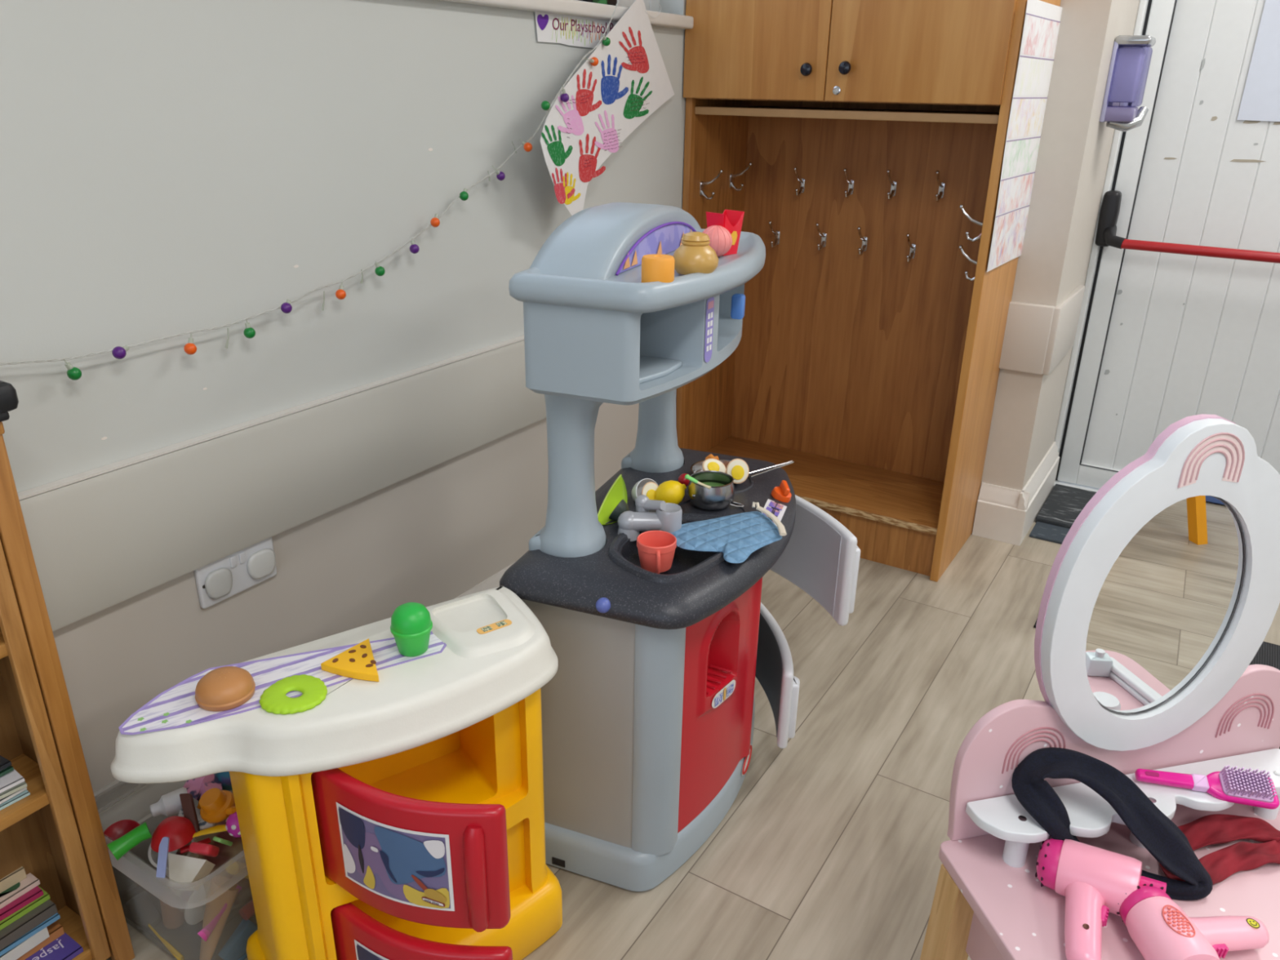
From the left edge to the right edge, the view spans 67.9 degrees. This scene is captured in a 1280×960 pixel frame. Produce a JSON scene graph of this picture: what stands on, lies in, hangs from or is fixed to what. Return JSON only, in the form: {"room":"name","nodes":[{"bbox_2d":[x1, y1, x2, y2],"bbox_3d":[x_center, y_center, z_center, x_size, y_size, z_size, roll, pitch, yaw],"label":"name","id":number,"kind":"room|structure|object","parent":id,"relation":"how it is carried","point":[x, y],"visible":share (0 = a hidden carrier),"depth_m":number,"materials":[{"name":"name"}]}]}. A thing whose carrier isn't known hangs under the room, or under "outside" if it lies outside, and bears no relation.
{"room":"children's room","nodes":[
{"label":"children's room","id":0,"kind":"room"},
{"bbox_2d":[0,0,685,813],"bbox_3d":[-1.091,-0.450,0.942,0.223,2.620,5.210,14,26,29],"label":"wall","id":1,"kind":"structure","parent":0,"point":[168,167],"depth_m":1.59,"materials":[{"name":"white paint"}]},
{"bbox_2d":[193,537,276,608],"bbox_3d":[-0.697,0.158,1.651,0.020,0.084,0.152,14,26,29],"label":"wall socket","id":2,"kind":"object","parent":1,"relation":"attached to","point":[220,580],"visible":0.98,"depth_m":1.65,"materials":[{"name":"white plastic"}]},
{"bbox_2d":[204,567,232,599],"bbox_3d":[-0.715,0.176,1.616,0.009,0.052,0.050,14,26,29],"label":"socket","id":3,"kind":"object","parent":2,"relation":"attached to","point":[218,580],"depth_m":1.61,"materials":[{"name":"plastic"}]},
{"bbox_2d":[247,548,275,579],"bbox_3d":[-0.669,0.149,1.683,0.009,0.052,0.056,14,26,29],"label":"socket","id":4,"kind":"object","parent":2,"relation":"attached to","point":[261,562],"depth_m":1.68,"materials":[{"name":"plastic"}]},
{"bbox_2d":[17,334,546,631],"bbox_3d":[-1.131,0.281,0.948,0.024,0.212,4.717,14,26,29],"label":"trim","id":5,"kind":"structure","parent":1,"relation":"attached to","point":[104,537],"depth_m":1.62,"materials":[{"name":"grey paint"}]},
{"bbox_2d":[98,560,516,893],"bbox_3d":[-1.141,0.774,1.152,0.020,0.155,4.717,14,26,29],"label":"baseboard","id":6,"kind":"structure","parent":1,"relation":"attached to","point":[135,864],"depth_m":1.59,"materials":[{"name":"white paint"}]},
{"bbox_2d":[0,0,618,380],"bbox_3d":[-0.424,-0.585,1.673,0.108,0.588,1.446,14,26,29],"label":"fairy lights","id":7,"kind":"object","parent":1,"relation":"attached to","point":[119,353],"visible":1,"depth_m":1.68,"materials":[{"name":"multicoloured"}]},
{"bbox_2d":[438,0,693,29],"bbox_3d":[-0.591,-0.841,1.596,0.230,0.030,2.417,14,26,29],"label":"trim","id":8,"kind":"structure","parent":1,"relation":"attached to","point":[567,7],"depth_m":2.09,"materials":[{"name":"white paint"}]},
{"bbox_2d":[534,11,617,48],"bbox_3d":[-0.127,-1.014,2.145,0.002,0.070,0.353,14,26,29],"label":"banner sign","id":9,"kind":"object","parent":1,"relation":"attached to","point":[570,30],"visible":0.81,"depth_m":2.11,"materials":[{"name":"white paper"}]},
{"bbox_2d":[540,0,674,215],"bbox_3d":[-0.059,-0.864,2.213,0.011,0.503,0.694,11,24,22],"label":"handprint poster","id":10,"kind":"object","parent":1,"relation":"attached to","point":[609,100],"visible":0.99,"depth_m":2.17,"materials":[{"name":"white paper"}]},
{"bbox_2d":[541,124,573,166],"bbox_3d":[-0.173,-0.706,2.006,0.003,0.084,0.139,10,24,21],"label":"print","id":11,"kind":"object","parent":10,"relation":"attached to","point":[557,140],"depth_m":2.01},
{"bbox_2d":[551,167,575,204],"bbox_3d":[-0.165,-0.639,2.062,0.002,0.077,0.110,10,24,20],"label":"print","id":12,"kind":"object","parent":10,"relation":"attached to","point":[563,179],"depth_m":2.07},
{"bbox_2d":[555,95,583,135],"bbox_3d":[-0.149,-0.781,2.031,0.001,0.088,0.137,10,24,20],"label":"print","id":13,"kind":"object","parent":10,"relation":"attached to","point":[569,115],"depth_m":2.03},
{"bbox_2d":[563,172,580,204],"bbox_3d":[-0.150,-0.645,2.098,0.001,0.069,0.087,10,24,21],"label":"print","id":14,"kind":"object","parent":10,"relation":"attached to","point":[571,180],"depth_m":2.10},
{"bbox_2d":[575,68,601,115],"bbox_3d":[-0.112,-0.852,2.093,0.002,0.096,0.130,10,24,21],"label":"print","id":15,"kind":"object","parent":10,"relation":"attached to","point":[588,81],"depth_m":2.09},
{"bbox_2d":[578,133,605,182],"bbox_3d":[-0.108,-0.734,2.163,0.002,0.104,0.137,10,24,21],"label":"print","id":16,"kind":"object","parent":10,"relation":"attached to","point":[592,147],"depth_m":2.16},
{"bbox_2d":[595,110,618,152],"bbox_3d":[-0.076,-0.807,2.206,0.001,0.095,0.130,10,24,22],"label":"print","id":17,"kind":"object","parent":10,"relation":"attached to","point":[606,122],"depth_m":2.21},
{"bbox_2d":[600,53,628,104],"bbox_3d":[-0.057,-0.924,2.196,0.002,0.106,0.147,11,24,22],"label":"print","id":18,"kind":"object","parent":10,"relation":"on","point":[614,67],"depth_m":2.19},
{"bbox_2d":[618,26,648,73],"bbox_3d":[-0.013,-1.020,2.257,0.001,0.099,0.171,11,24,22],"label":"print","id":19,"kind":"object","parent":10,"relation":"on","point":[633,42],"depth_m":2.25},
{"bbox_2d":[623,76,652,119],"bbox_3d":[-0.004,-0.932,2.319,0.001,0.096,0.161,11,24,23],"label":"print","id":20,"kind":"object","parent":10,"relation":"attached to","point":[637,91],"depth_m":2.32},
{"bbox_2d":[106,519,1279,959],"bbox_3d":[1.034,1.114,0.620,4.970,0.001,5.970,14,26,29],"label":"floor","id":21,"kind":"structure","parent":0,"point":[828,846],"depth_m":1.82,"materials":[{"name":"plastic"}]},
{"bbox_2d":[0,422,134,959],"bbox_3d":[-1.105,0.485,0.914,0.138,0.872,1.062,14,26,29],"label":"bookcase","id":22,"kind":"object","parent":21,"relation":"on","point":[55,832],"visible":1,"depth_m":1.32,"materials":[{"name":"brown wood"}]},
{"bbox_2d":[0,380,18,422],"bbox_3d":[-0.897,-0.048,1.010,0.139,0.046,0.390,14,26,29],"label":"tray","id":23,"kind":"object","parent":22,"relation":"on","point":[9,401],"visible":1,"depth_m":1.12,"materials":[{"name":"plastic"}]},
{"bbox_2d":[0,789,30,810],"bbox_3d":[-0.936,0.443,1.249,0.120,0.004,0.200,15,26,31],"label":"book","id":24,"kind":"object","parent":22,"relation":"on","point":[24,793],"visible":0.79,"depth_m":1.28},
{"bbox_2d":[0,786,26,804],"bbox_3d":[-0.937,0.439,1.242,0.120,0.004,0.200,13,25,27],"label":"book","id":25,"kind":"object","parent":24,"relation":"on","point":[2,801],"visible":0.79,"depth_m":1.28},
{"bbox_2d":[0,781,26,799],"bbox_3d":[-0.934,0.425,1.258,0.121,0.005,0.180,17,27,34],"label":"book","id":26,"kind":"object","parent":25,"relation":"on","point":[23,784],"visible":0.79,"depth_m":1.28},
{"bbox_2d":[0,768,24,793],"bbox_3d":[-0.942,0.421,1.247,0.120,0.006,0.200,17,27,33],"label":"book","id":27,"kind":"object","parent":26,"relation":"on","point":[13,778],"visible":0.79,"depth_m":1.28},
{"bbox_2d":[25,932,83,959],"bbox_3d":[-0.930,0.710,1.359,0.126,0.008,0.200,15,26,30],"label":"book","id":28,"kind":"object","parent":22,"relation":"on","point":[64,948],"visible":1,"depth_m":1.40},
{"bbox_2d":[16,920,64,959],"bbox_3d":[-0.973,0.691,1.374,0.126,0.014,0.210,15,26,31],"label":"book","id":29,"kind":"object","parent":28,"relation":"on","point":[55,930],"visible":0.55,"depth_m":1.41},
{"bbox_2d":[0,927,49,959],"bbox_3d":[-0.978,0.684,1.345,0.126,0.020,0.210,14,26,28],"label":"book","id":30,"kind":"object","parent":29,"relation":"on","point":[18,951],"visible":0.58,"depth_m":1.37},
{"bbox_2d":[0,912,60,956],"bbox_3d":[-0.944,0.649,1.393,0.126,0.007,0.120,15,26,31],"label":"book","id":31,"kind":"object","parent":30,"relation":"on","point":[55,917],"visible":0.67,"depth_m":1.38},
{"bbox_2d":[0,899,57,950],"bbox_3d":[-0.971,0.652,1.353,0.126,0.016,0.210,14,26,29],"label":"book","id":32,"kind":"object","parent":31,"relation":"on","point":[18,928],"visible":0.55,"depth_m":1.38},
{"bbox_2d":[0,885,50,930],"bbox_3d":[-0.987,0.638,1.355,0.126,0.008,0.220,15,26,30],"label":"book","id":33,"kind":"object","parent":32,"relation":"on","point":[16,915],"visible":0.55,"depth_m":1.38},
{"bbox_2d":[0,885,43,920],"bbox_3d":[-0.996,0.629,1.354,0.126,0.008,0.220,15,26,31],"label":"book","id":34,"kind":"object","parent":33,"relation":"on","point":[36,892],"visible":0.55,"depth_m":1.39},
{"bbox_2d":[0,872,39,909],"bbox_3d":[-0.987,0.608,1.380,0.126,0.009,0.160,14,26,29],"label":"book","id":35,"kind":"object","parent":34,"relation":"on","point":[10,895],"visible":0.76,"depth_m":1.39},
{"bbox_2d":[0,881,20,897],"bbox_3d":[-0.941,0.601,1.389,0.042,0.001,0.072,14,26,29],"label":"print","id":36,"kind":"object","parent":35,"relation":"on","point":[14,891],"depth_m":1.39},
{"bbox_2d":[0,866,26,893],"bbox_3d":[-1.008,0.593,1.382,0.126,0.018,0.160,16,26,31],"label":"book","id":37,"kind":"object","parent":35,"relation":"on","point":[18,875],"visible":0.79,"depth_m":1.40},
{"bbox_2d":[110,586,562,959],"bbox_3d":[-0.334,0.516,1.284,0.576,0.557,0.387,-14,27,-32],"label":"toy kitchen","id":38,"kind":"object","parent":21,"relation":"on","point":[400,815],"depth_m":1.20,"materials":[{"name":"yellow plastic"}]},
{"bbox_2d":[137,712,191,731],"bbox_3d":[-0.565,0.286,1.129,0.055,0.001,0.044,-14,27,-32],"label":"print","id":39,"kind":"object","parent":38,"relation":"on","point":[189,721],"depth_m":1.13},
{"bbox_2d":[195,666,255,711],"bbox_3d":[-0.511,0.252,1.170,0.069,0.033,0.069,7,23,13],"label":"bun","id":40,"kind":"object","parent":38,"relation":"on","point":[227,687],"visible":1,"depth_m":1.15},
{"bbox_2d":[258,674,327,714],"bbox_3d":[-0.428,0.265,1.176,0.079,0.006,0.080,14,26,29],"label":"ring","id":41,"kind":"object","parent":38,"relation":"on","point":[273,700],"visible":1,"depth_m":1.17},
{"bbox_2d":[343,844,355,873],"bbox_3d":[-0.360,0.472,1.181,0.019,0.047,0.001,15,26,30],"label":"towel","id":42,"kind":"object","parent":38,"relation":"hanging from","point":[348,849],"depth_m":1.18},
{"bbox_2d":[320,638,378,681],"bbox_3d":[-0.357,0.237,1.239,0.082,0.012,0.077,14,26,29],"label":"pizza slice","id":43,"kind":"object","parent":38,"relation":"on","point":[357,662],"visible":1,"depth_m":1.23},
{"bbox_2d":[229,688,547,959],"bbox_3d":[-0.342,0.468,1.363,0.414,0.405,0.187,-14,27,-32],"label":"cabinet","id":44,"kind":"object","parent":38,"relation":"on","point":[498,758],"depth_m":1.37,"materials":[{"name":"yellow plastic"}]},
{"bbox_2d":[390,602,432,657],"bbox_3d":[-0.304,0.197,1.267,0.055,0.068,0.055,14,26,29],"label":"cupcake","id":45,"kind":"object","parent":38,"relation":"on","point":[411,624],"visible":1,"depth_m":1.25,"materials":[{"name":"green plastic"}]},
{"bbox_2d":[480,621,506,631],"bbox_3d":[-0.203,0.203,1.320,0.036,0.001,0.011,-14,27,-32],"label":"picture","id":46,"kind":"object","parent":38,"relation":"on","point":[500,626],"depth_m":1.32},
{"bbox_2d":[499,202,860,891],"bbox_3d":[0.120,0.089,1.657,0.492,1.078,0.660,9,24,19],"label":"toy kitchen","id":47,"kind":"object","parent":21,"relation":"on","point":[648,706],"visible":0.95,"depth_m":1.50,"materials":[{"name":"grey plastic"}]},
{"bbox_2d":[597,474,627,525],"bbox_3d":[-0.041,0.035,1.660,0.043,0.033,0.162,5,23,11],"label":"dish","id":48,"kind":"object","parent":47,"relation":"on","point":[617,492],"visible":0.73,"depth_m":1.67,"materials":[{"name":"plastic"}]},
{"bbox_2d":[523,284,745,404],"bbox_3d":[0.018,-0.277,1.557,0.281,0.154,0.567,14,26,29],"label":"cabinet","id":49,"kind":"object","parent":47,"relation":"attached to","point":[582,343],"depth_m":1.34,"materials":[{"name":"plastic"}]},
{"bbox_2d":[508,202,765,312],"bbox_3d":[0.026,-0.378,1.510,0.331,0.106,0.598,14,26,29],"label":"hood","id":50,"kind":"object","parent":47,"relation":"attached to","point":[591,262],"depth_m":1.36,"materials":[{"name":"grey plastic"}]},
{"bbox_2d":[499,448,795,629],"bbox_3d":[0.071,0.072,1.677,0.381,0.048,0.650,9,24,19],"label":"countertop","id":51,"kind":"structure","parent":47,"relation":"on","point":[575,584],"depth_m":1.45,"materials":[{"name":"grey plastic"}]},
{"bbox_2d":[617,494,682,547],"bbox_3d":[0.016,0.069,1.563,0.095,0.077,0.077,14,26,29],"label":"faucet","id":52,"kind":"object","parent":47,"relation":"on","point":[667,517],"depth_m":1.55,"materials":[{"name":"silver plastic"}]},
{"bbox_2d":[636,530,676,573],"bbox_3d":[0.028,0.116,1.500,0.063,0.049,0.070,-18,29,-38],"label":"cup","id":53,"kind":"object","parent":47,"relation":"on","point":[656,548],"visible":0.97,"depth_m":1.49,"materials":[{"name":"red plastic"}]},
{"bbox_2d":[640,253,675,282],"bbox_3d":[0.024,-0.284,1.289,0.045,0.038,0.045,14,26,29],"label":"candle","id":54,"kind":"object","parent":47,"relation":"on","point":[655,267],"visible":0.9,"depth_m":1.27,"materials":[{"name":"plastic"}]},
{"bbox_2d":[654,480,686,504],"bbox_3d":[0.053,0.024,1.673,0.049,0.048,0.054,14,26,29],"label":"lemon","id":55,"kind":"object","parent":47,"relation":"on","point":[668,491],"visible":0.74,"depth_m":1.66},
{"bbox_2d":[672,231,718,275],"bbox_3d":[0.079,-0.323,1.357,0.068,0.060,0.068,14,26,29],"label":"pot","id":56,"kind":"object","parent":47,"relation":"on","point":[695,255],"visible":0.96,"depth_m":1.33,"materials":[{"name":"yellow plastic"}]},
{"bbox_2d":[687,470,744,510],"bbox_3d":[0.126,0.021,1.674,0.085,0.049,0.089,-15,27,-34],"label":"saucepan","id":57,"kind":"object","parent":47,"relation":"on","point":[717,498],"visible":0.96,"depth_m":1.65,"materials":[{"name":"metal"}]},
{"bbox_2d":[702,225,732,256],"bbox_3d":[0.120,-0.379,1.508,0.053,0.049,0.051,14,26,29],"label":"ice","id":58,"kind":"object","parent":47,"relation":"on","point":[721,239],"visible":0.74,"depth_m":1.49,"materials":[{"name":"pink plastic"}]},
{"bbox_2d":[706,664,731,694],"bbox_3d":[0.118,0.338,1.609,0.039,0.006,0.091,15,26,31],"label":"grille","id":59,"kind":"object","parent":47,"relation":"attached to","point":[718,676],"depth_m":1.62,"materials":[{"name":"plastic"}]},
{"bbox_2d":[715,682,733,706],"bbox_3d":[0.143,0.364,1.611,0.001,0.023,0.065,15,26,30],"label":"picture","id":60,"kind":"object","parent":47,"relation":"on","point":[723,691],"depth_m":1.61},
{"bbox_2d":[706,209,744,255],"bbox_3d":[0.136,-0.398,1.533,0.040,0.066,0.051,21,30,40],"label":"box","id":61,"kind":"object","parent":47,"relation":"on","point":[731,220],"visible":0.55,"depth_m":1.52,"materials":[{"name":"red plastic"}]},
{"bbox_2d":[671,502,786,563],"bbox_3d":[0.150,0.088,1.535,0.193,0.028,0.159,-9,24,-23],"label":"oven mitt","id":62,"kind":"object","parent":47,"relation":"on","point":[738,535],"visible":0.98,"depth_m":1.54,"materials":[{"name":"blue fabric"}]},
{"bbox_2d":[690,458,793,484],"bbox_3d":[0.184,-0.024,1.808,0.187,0.031,0.107,-10,25,-25],"label":"frying pan","id":63,"kind":"object","parent":47,"relation":"on","point":[696,467],"visible":0.24,"depth_m":1.80,"materials":[{"name":"metal"}]},
{"bbox_2d":[725,458,749,484],"bbox_3d":[0.180,-0.017,1.756,0.040,0.044,0.036,14,26,29],"label":"egg half","id":64,"kind":"object","parent":63,"relation":"in","point":[738,468],"visible":0.92,"depth_m":1.75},
{"bbox_2d":[762,500,783,522],"bbox_3d":[0.232,0.055,1.666,0.025,0.005,0.077,9,24,19],"label":"print","id":65,"kind":"object","parent":47,"relation":"on","point":[775,507],"depth_m":1.68},
{"bbox_2d":[769,494,860,626],"bbox_3d":[0.311,0.136,1.833,0.265,0.182,0.159,14,26,29],"label":"door","id":66,"kind":"structure","parent":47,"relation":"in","point":[821,556],"depth_m":1.78,"materials":[{"name":"grey plastic"}]},
{"bbox_2d":[675,0,1062,582],"bbox_3d":[0.614,-0.902,2.609,0.856,2.200,0.575,14,26,29],"label":"tall cabinet","id":67,"kind":"object","parent":21,"relation":"on","point":[862,142],"depth_m":2.72,"materials":[{"name":"brown wood"}]},
{"bbox_2d":[706,436,944,528],"bbox_3d":[0.562,-0.001,2.928,0.808,0.017,0.349,14,26,29],"label":"shelf","id":68,"kind":"object","parent":67,"relation":"attached to","point":[894,496],"depth_m":2.89,"materials":[{"name":"brown wood"}]},
{"bbox_2d":[694,106,999,124],"bbox_3d":[0.578,-0.972,2.526,0.804,0.020,0.353,14,26,29],"label":"shelf","id":69,"kind":"object","parent":67,"relation":"attached to","point":[857,114],"depth_m":2.50,"materials":[{"name":"brown wood"}]},
{"bbox_2d":[1029,521,1069,544],"bbox_3d":[1.819,0.303,2.609,1.414,0.010,0.115,14,26,29],"label":"threshold strip","id":70,"kind":"object","parent":21,"relation":"on","point":[1042,531],"visible":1,"depth_m":2.92,"materials":[{"name":"grey rubber"}]},
{"bbox_2d":[1035,484,1096,528],"bbox_3d":[1.939,0.226,2.790,1.420,0.020,0.335,14,26,29],"label":"mat","id":71,"kind":"object","parent":21,"relation":"on","point":[1064,504],"visible":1,"depth_m":3.08,"materials":[{"name":"black rubber"}]},
{"bbox_2d":[920,413,1279,959],"bbox_3d":[0.575,0.444,0.954,0.526,0.970,0.318,-5,23,-13],"label":"table","id":72,"kind":"object","parent":21,"relation":"on","point":[1159,599],"visible":0.89,"depth_m":0.98,"materials":[{"name":"pink paint"}]},
{"bbox_2d":[1035,835,1166,959],"bbox_3d":[0.438,0.409,0.918,0.116,0.061,0.134,14,26,29],"label":"hair dryer","id":73,"kind":"object","parent":72,"relation":"on","point":[1093,881],"visible":0.91,"depth_m":0.92,"materials":[{"name":"pink plastic"}]},
{"bbox_2d":[1035,835,1063,889],"bbox_3d":[0.419,0.391,0.972,0.024,0.052,0.052,14,26,29],"label":"grille","id":74,"kind":"object","parent":73,"relation":"attached to","point":[1050,862],"depth_m":0.95,"materials":[{"name":"plastic"}]},
{"bbox_2d":[1011,746,1213,900],"bbox_3d":[0.488,0.351,0.983,0.202,0.115,0.068,7,23,13],"label":"headband","id":75,"kind":"object","parent":72,"relation":"on","point":[1156,832],"visible":0.79,"depth_m":0.97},
{"bbox_2d":[965,748,1279,843],"bbox_3d":[0.554,0.344,1.029,0.412,0.012,0.068,-5,23,-13],"label":"shelf","id":76,"kind":"object","parent":72,"relation":"attached to","point":[997,810],"depth_m":1.02,"materials":[{"name":"white paint"}]},
{"bbox_2d":[1085,495,1244,714],"bbox_3d":[0.534,0.131,0.975,0.185,0.257,0.004,-5,23,-13],"label":"mirror glass","id":77,"kind":"object","parent":72,"relation":"attached to","point":[1165,596],"depth_m":0.97,"materials":[{"name":"silver mirror"}]},
{"bbox_2d":[1116,883,1269,959],"bbox_3d":[0.529,0.428,0.876,0.133,0.058,0.116,0,22,-3],"label":"hair dryer","id":78,"kind":"object","parent":72,"relation":"on","point":[1160,929],"visible":1,"depth_m":0.88,"materials":[{"name":"pink plastic"}]},
{"bbox_2d":[1116,883,1172,926],"bbox_3d":[0.486,0.412,0.914,0.049,0.053,0.041,14,26,29],"label":"grille","id":79,"kind":"object","parent":78,"relation":"attached to","point":[1146,901],"depth_m":0.90,"materials":[{"name":"plastic"}]},
{"bbox_2d":[1162,904,1195,937],"bbox_3d":[0.490,0.402,0.866,0.022,0.003,0.036,-2,23,-8],"label":"grille","id":80,"kind":"object","parent":78,"relation":"attached to","point":[1175,922],"depth_m":0.87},
{"bbox_2d":[1134,764,1279,808],"bbox_3d":[0.611,0.325,1.024,0.141,0.035,0.038,4,23,7],"label":"hairbrush","id":81,"kind":"object","parent":72,"relation":"on","point":[1252,788],"visible":1,"depth_m":1.02,"materials":[{"name":"plastic"}]},
{"bbox_2d":[1159,813,1279,884],"bbox_3d":[0.619,0.390,1.017,0.167,0.023,0.076,-6,24,-18],"label":"scarf","id":82,"kind":"object","parent":72,"relation":"on","point":[1215,828],"visible":0.7,"depth_m":1.02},
{"bbox_2d":[1033,618,1279,749],"bbox_3d":[1.337,0.653,1.743,1.343,0.008,1.350,14,26,29],"label":"mat","id":83,"kind":"object","parent":21,"relation":"on","point":[1268,654],"visible":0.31,"depth_m":2.29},
{"bbox_3d":[-0.647,0.573,1.574,0.313,0.212,0.412,14,26,29],"label":"storage box","id":84,"kind":"object","parent":21,"relation":"on","visible":0},
{"bbox_2d":[103,819,140,854],"bbox_3d":[-0.773,0.535,1.420,0.054,0.026,0.055,14,26,29],"label":"bowl","id":85,"kind":"object","parent":84,"relation":"in","point":[117,829],"visible":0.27,"depth_m":1.43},
{"bbox_2d":[106,822,151,860],"bbox_3d":[-0.729,0.518,1.361,0.056,0.038,0.028,-17,28,-36],"label":"toy skittle","id":86,"kind":"object","parent":84,"relation":"in","point":[122,845],"visible":1,"depth_m":1.35,"materials":[{"name":"green plastic"}]},
{"bbox_2d":[125,891,160,931],"bbox_3d":[-0.795,0.714,1.532,0.054,0.111,0.036,14,26,29],"label":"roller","id":87,"kind":"object","parent":84,"relation":"in","point":[141,908],"visible":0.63,"depth_m":1.51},
{"bbox_2d":[155,836,168,879],"bbox_3d":[-0.672,0.531,1.339,0.013,0.049,0.031,1,22,1],"label":"knife","id":88,"kind":"object","parent":84,"relation":"in","point":[164,844],"visible":1,"depth_m":1.34,"materials":[{"name":"purple plastic"}]},
{"bbox_2d":[149,786,187,817],"bbox_3d":[-0.711,0.490,1.439,0.054,0.036,0.034,-13,26,-30],"label":"bottle","id":89,"kind":"object","parent":84,"relation":"in","point":[169,804],"visible":0.79,"depth_m":1.43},
{"bbox_2d":[160,892,185,928],"bbox_3d":[-0.724,0.665,1.477,0.045,0.063,0.036,14,26,29],"label":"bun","id":90,"kind":"object","parent":84,"relation":"in","point":[172,918],"visible":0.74,"depth_m":1.46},
{"bbox_2d":[151,815,195,852],"bbox_3d":[-0.683,0.512,1.390,0.064,0.032,0.064,14,26,29],"label":"bowl","id":91,"kind":"object","parent":84,"relation":"in","point":[180,830],"visible":0.97,"depth_m":1.38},
{"bbox_2d":[179,793,199,832],"bbox_3d":[-0.668,0.495,1.413,0.017,0.043,0.060,-12,26,-29],"label":"bar","id":92,"kind":"object","parent":84,"relation":"in","point":[189,812],"visible":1,"depth_m":1.41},
{"bbox_2d":[168,853,215,890],"bbox_3d":[-0.657,0.574,1.383,0.067,0.065,0.047,5,23,11],"label":"carton","id":93,"kind":"object","parent":84,"relation":"in","point":[185,873],"visible":0.93,"depth_m":1.37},
{"bbox_2d":[184,884,206,924],"bbox_3d":[-0.670,0.646,1.449,0.012,0.060,0.059,10,24,20],"label":"plate","id":94,"kind":"object","parent":84,"relation":"in","point":[195,907],"visible":0.65,"depth_m":1.44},
{"bbox_2d":[183,773,222,801],"bbox_3d":[-0.657,0.489,1.451,0.052,0.059,0.101,-16,28,-36],"label":"packet","id":95,"kind":"object","parent":84,"relation":"in","point":[197,787],"visible":0.58,"depth_m":1.46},
{"bbox_2d":[188,841,219,857],"bbox_3d":[-0.629,0.535,1.376,0.034,0.035,0.031,4,23,8],"label":"strawberry slice","id":96,"kind":"object","parent":84,"relation":"in","point":[202,849],"visible":1,"depth_m":1.36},
{"bbox_2d":[161,791,253,913],"bbox_3d":[-0.648,0.599,1.565,0.170,0.170,0.280,14,26,29],"label":"pile","id":97,"kind":"object","parent":84,"relation":"in","point":[235,852],"visible":0.19,"depth_m":1.47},
{"bbox_2d":[197,787,236,823],"bbox_3d":[-0.630,0.483,1.417,0.050,0.046,0.069,-14,27,-32],"label":"lid","id":98,"kind":"object","parent":84,"relation":"in","point":[215,805],"visible":0.95,"depth_m":1.40,"materials":[{"name":"orange plastic"}]},
{"bbox_2d":[199,875,239,959],"bbox_3d":[-0.629,0.653,1.416,0.052,0.114,0.072,14,26,29],"label":"cone","id":99,"kind":"object","parent":84,"relation":"in","point":[222,890],"visible":0.93,"depth_m":1.40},
{"bbox_2d":[196,884,242,941],"bbox_3d":[-0.614,0.636,1.394,0.008,0.054,0.078,14,26,29],"label":"fork","id":100,"kind":"object","parent":84,"relation":"in","point":[204,933],"visible":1,"depth_m":1.38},
{"bbox_2d":[225,860,248,879],"bbox_3d":[-0.594,0.594,1.442,0.028,0.070,0.061,14,26,29],"label":"chip","id":101,"kind":"object","parent":84,"relation":"in","point":[235,868],"visible":0.47,"depth_m":1.41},
{"bbox_2d":[217,919,257,959],"bbox_3d":[-0.612,0.710,1.461,0.016,0.065,0.071,14,26,29],"label":"building block","id":102,"kind":"object","parent":84,"relation":"in","point":[234,948],"visible":0.68,"depth_m":1.45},
{"bbox_2d":[771,480,791,502],"bbox_3d":[0.257,0.021,1.726,0.037,0.035,0.038,9,24,19],"label":"food","id":103,"kind":"object","parent":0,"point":[781,494],"depth_m":1.71,"materials":[{"name":"orange plastic"}]},
{"bbox_2d":[980,0,1139,490],"bbox_3d":[1.265,-1.133,2.671,0.130,2.600,0.640,14,26,29],"label":"wall pier","id":104,"kind":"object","parent":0,"point":[1074,149],"visible":0.56,"depth_m":2.58,"materials":[{"name":"beige paint"}]},
{"bbox_2d":[972,482,1030,546],"bbox_3d":[1.085,0.102,2.863,0.140,0.165,0.026,14,26,29],"label":"baseboard","id":105,"kind":"structure","parent":104,"relation":"attached to","point":[997,517],"depth_m":2.85,"materials":[{"name":"white paint"}]},
{"bbox_2d":[1017,441,1059,545],"bbox_3d":[1.273,0.033,3.040,0.026,0.165,0.544,14,26,29],"label":"baseboard","id":106,"kind":"structure","parent":104,"relation":"attached to","point":[1041,483],"depth_m":3.00,"materials":[{"name":"white paint"}]},
{"bbox_2d":[999,284,1084,374],"bbox_3d":[1.189,-0.459,2.818,0.148,0.190,0.414,14,26,29],"label":"trim","id":107,"kind":"structure","parent":104,"relation":"attached to","point":[1037,337],"depth_m":2.66,"materials":[{"name":"beige paint"}]},
{"bbox_2d":[1099,35,1155,131],"bbox_3d":[1.311,-1.057,2.543,0.106,0.235,0.116,14,26,29],"label":"soap dispenser","id":108,"kind":"object","parent":104,"relation":"attached to","point":[1127,58],"visible":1,"depth_m":2.52,"materials":[{"name":"purple plastic"}]},
{"bbox_3d":[1.938,-2.068,2.186,1.080,0.480,0.140,14,26,29],"label":"wall","id":109,"kind":"structure","parent":0,"visible":0},
{"bbox_2d":[1053,0,1279,492],"bbox_3d":[1.879,-0.844,2.626,1.080,2.120,0.158,14,26,29],"label":"door","id":110,"kind":"structure","parent":109,"relation":"in","point":[1180,316],"depth_m":2.89,"materials":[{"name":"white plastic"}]},
{"bbox_2d":[1236,0,1279,121],"bbox_3d":[1.837,-1.190,2.567,0.300,0.424,0.001,14,26,29],"label":"notice","id":111,"kind":"object","parent":110,"relation":"attached to","point":[1260,100],"visible":1,"depth_m":2.65,"materials":[{"name":"paper"}]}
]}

